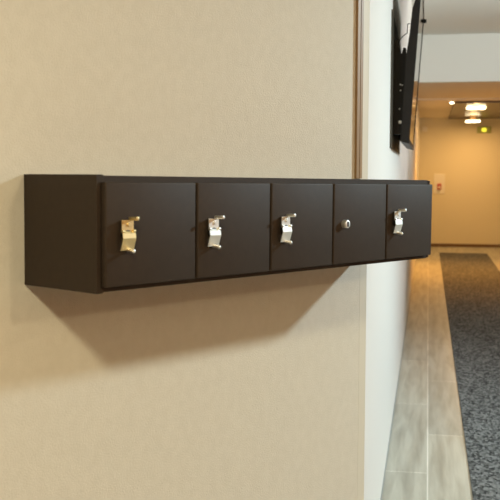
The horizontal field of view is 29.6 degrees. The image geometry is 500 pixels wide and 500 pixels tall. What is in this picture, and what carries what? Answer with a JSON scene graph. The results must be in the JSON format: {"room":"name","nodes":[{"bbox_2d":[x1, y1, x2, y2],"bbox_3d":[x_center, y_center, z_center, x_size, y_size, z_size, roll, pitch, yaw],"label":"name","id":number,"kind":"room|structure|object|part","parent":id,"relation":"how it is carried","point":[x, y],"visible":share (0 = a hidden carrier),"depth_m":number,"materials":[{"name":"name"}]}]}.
{"room":"hallway","nodes":[
{"label":"hallway","id":0,"kind":"room"},
{"bbox_2d":[0,0,360,499],"bbox_3d":[-1.983,-0.143,0.404,0.120,3.215,7.075,4,6,41],"label":"wall","id":1,"kind":"structure","parent":0,"point":[244,388],"depth_m":2.41,"materials":[{"name":"beige paint"}]},
{"bbox_2d":[24,174,431,293],"bbox_3d":[0.046,-0.068,2.450,0.289,0.240,1.303,4,5,41],"label":"wall lockers","id":2,"kind":"object","parent":1,"relation":"attached to","point":[86,233],"visible":1,"depth_m":2.11,"materials":[{"name":"brown laminate"}]},
{"bbox_3d":[-0.392,-0.038,1.981,0.241,0.240,0.018,4,5,41],"label":"panel","id":3,"kind":"part","parent":2,"relation":"part of","materials":[{"name":"brown laminate"}]},
{"bbox_3d":[-0.247,-0.030,1.923,0.009,0.062,0.036,4,5,41],"label":"latch plate","id":4,"kind":"part","parent":2,"relation":"part of","materials":[{"name":"gold metal"}]},
{"bbox_3d":[-0.210,-0.036,1.996,0.016,0.212,0.257,4,5,41],"label":"door","id":5,"kind":"part","parent":2,"relation":"part of","materials":[{"name":"brown laminate"}]},
{"bbox_3d":[-0.080,-0.039,2.116,0.009,0.062,0.036,4,5,41],"label":"latch plate","id":6,"kind":"part","parent":2,"relation":"part of","materials":[{"name":"silver metal"}]},
{"bbox_3d":[-0.040,-0.049,2.192,0.016,0.212,0.250,4,5,41],"label":"door","id":7,"kind":"part","parent":2,"relation":"part of","materials":[{"name":"brown laminate"}]},
{"bbox_3d":[0.028,0.041,2.477,0.239,0.016,1.273,4,5,41],"label":"panel","id":8,"kind":"part","parent":2,"relation":"part of","materials":[{"name":"brown laminate"}]},
{"bbox_3d":[0.030,-0.178,2.461,0.239,0.018,1.273,4,5,41],"label":"panel","id":9,"kind":"part","parent":2,"relation":"part of","materials":[{"name":"brown laminate"}]},
{"bbox_3d":[0.088,-0.051,2.311,0.009,0.062,0.036,4,5,41],"label":"latch plate","id":10,"kind":"part","parent":2,"relation":"part of","materials":[{"name":"silver metal"}]},
{"bbox_3d":[0.128,-0.061,2.385,0.016,0.212,0.250,4,5,41],"label":"door","id":11,"kind":"part","parent":2,"relation":"part of","materials":[{"name":"brown laminate"}]},
{"bbox_3d":[0.295,-0.073,2.578,0.016,0.212,0.248,4,5,41],"label":"door","id":12,"kind":"part","parent":2,"relation":"part of","materials":[{"name":"brown laminate"}]},
{"bbox_3d":[0.420,-0.079,2.694,0.009,0.062,0.036,4,5,41],"label":"latch plate","id":13,"kind":"part","parent":2,"relation":"part of","materials":[{"name":"silver metal"}]},
{"bbox_3d":[0.461,-0.086,2.771,0.016,0.212,0.248,4,5,41],"label":"door","id":14,"kind":"part","parent":2,"relation":"part of","materials":[{"name":"brown laminate"}]},
{"bbox_2d":[354,0,363,177],"bbox_3d":[0.343,-1.088,2.925,0.008,1.730,0.030,4,6,41],"label":"trim","id":15,"kind":"structure","parent":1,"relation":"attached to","point":[359,3],"depth_m":2.97,"materials":[{"name":"beige wood"}]},
{"bbox_2d":[357,0,369,499],"bbox_3d":[0.364,-0.353,3.021,0.004,3.215,0.037,4,6,41],"label":"trim","id":16,"kind":"structure","parent":1,"relation":"attached to","point":[362,313],"depth_m":3.06,"materials":[{"name":"beige paint"}]},
{"bbox_2d":[364,0,419,499],"bbox_3d":[1.851,-1.018,11.190,0.120,3.215,16.631,1,5,11],"label":"wall","id":17,"kind":"structure","parent":0,"point":[388,284],"depth_m":4.18,"materials":[{"name":"white paint"}]},
{"bbox_2d":[390,9,400,153],"bbox_3d":[0.837,-0.905,5.424,0.006,0.678,1.520,1,5,11],"label":"board","id":18,"kind":"object","parent":17,"relation":"attached to","point":[394,138],"visible":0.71,"depth_m":4.82,"materials":[{"name":"brown"}]},
{"bbox_2d":[380,260,415,499],"bbox_3d":[1.909,0.580,11.301,0.006,0.012,16.607,1,5,11],"label":"baseboard","id":19,"kind":"structure","parent":17,"relation":"attached to","point":[415,260],"depth_m":5.93,"materials":[{"name":"grey"}]},
{"bbox_2d":[393,0,425,149],"bbox_3d":[0.942,-1.038,5.531,0.157,0.870,1.450,1,5,11],"label":"television","id":20,"kind":"object","parent":17,"relation":"attached to","point":[406,65],"visible":1,"depth_m":4.90,"materials":[{"name":"black plastic"}]},
{"bbox_3d":[0.779,-0.846,4.927,0.063,0.485,0.035,1,5,11],"label":"bracket arm","id":21,"kind":"part","parent":20,"relation":"part of","materials":[{"name":"black metal"}]},
{"bbox_2d":[382,246,499,499],"bbox_3d":[1.802,0.887,8.231,8.950,0.100,23.050,1,5,11],"label":"floor","id":22,"kind":"structure","parent":0,"point":[427,460],"depth_m":6.11,"materials":[{"name":"beige tile"}]},
{"bbox_2d":[439,253,499,499],"bbox_3d":[2.078,0.885,7.592,0.872,0.009,20.700,1,5,11],"label":"carpet runner","id":23,"kind":"object","parent":22,"relation":"on","point":[471,281],"visible":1,"depth_m":7.77,"materials":[{"name":"grey carpet"}]},
{"bbox_2d":[412,0,499,34],"bbox_3d":[1.103,-2.112,4.214,8.950,0.100,15.400,1,5,11],"label":"ceiling","id":24,"kind":"structure","parent":0,"point":[443,17],"depth_m":10.43,"materials":[{"name":"white paint"}]},
{"bbox_2d":[417,82,499,117],"bbox_3d":[4.134,-2.423,15.358,2.791,0.120,7.400,1,5,11],"label":"ceiling","id":25,"kind":"structure","parent":0,"point":[461,89],"depth_m":13.88,"materials":[{"name":"beige paint"}]},
{"bbox_2d":[448,101,499,117],"bbox_3d":[4.681,-2.465,16.726,2.220,0.018,4.490,1,5,11],"label":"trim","id":26,"kind":"structure","parent":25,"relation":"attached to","point":[454,101],"depth_m":14.68,"materials":[{"name":"brown wood"}]},
{"bbox_2d":[448,102,499,118],"bbox_3d":[4.681,-2.450,16.728,2.220,0.012,4.490,1,5,11],"label":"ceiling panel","id":27,"kind":"structure","parent":25,"relation":"attached to","point":[492,110],"depth_m":16.72,"materials":[{"name":"brown"}]},
{"bbox_2d":[465,116,479,121],"bbox_3d":[4.254,-2.498,18.085,0.270,0.112,0.270,1,5,11],"label":"ceiling lamp","id":28,"kind":"object","parent":27,"relation":"attached to","point":[472,118],"visible":1,"depth_m":17.98,"materials":[{"name":"white glass"}]},
{"bbox_2d":[466,106,485,109],"bbox_3d":[3.687,-2.321,15.450,0.300,0.040,0.300,1,5,11],"label":"ceiling lamp","id":29,"kind":"object","parent":27,"relation":"attached to","point":[473,107],"visible":1,"depth_m":15.36,"materials":[{"name":"white"}]},
{"bbox_2d":[419,118,499,244],"bbox_3d":[4.825,-1.662,19.128,3.031,3.215,0.120,1,5,11],"label":"wall","id":30,"kind":"structure","parent":0,"point":[468,212],"depth_m":19.18,"materials":[{"name":"beige paint"}]},
{"bbox_2d":[434,174,444,193],"bbox_3d":[3.845,-1.347,19.244,0.220,0.400,0.062,1,5,11],"label":"fire alarm","id":31,"kind":"object","parent":30,"relation":"attached to","point":[439,179],"visible":1,"depth_m":19.25,"materials":[{"name":"white plastic"}]},
{"bbox_2d":[431,243,499,246],"bbox_3d":[4.810,-0.085,19.191,2.791,0.060,0.014,1,5,11],"label":"baseboard","id":32,"kind":"structure","parent":30,"relation":"attached to","point":[432,244],"depth_m":19.26,"materials":[{"name":"brown wood"}]},
{"bbox_2d":[477,127,490,132],"bbox_3d":[4.693,-2.409,19.003,0.270,0.130,0.054,1,5,11],"label":"exit sign","id":33,"kind":"object","parent":30,"relation":"attached to","point":[479,129],"visible":1,"depth_m":18.98,"materials":[{"name":"yellow plastic"}]},
{"bbox_2d":[419,33,499,82],"bbox_3d":[4.426,-2.358,11.480,4.791,0.583,0.100,1,5,11],"label":"wall","id":34,"kind":"structure","parent":0,"point":[448,58],"depth_m":11.77,"materials":[{"name":"white paint"}]}
]}

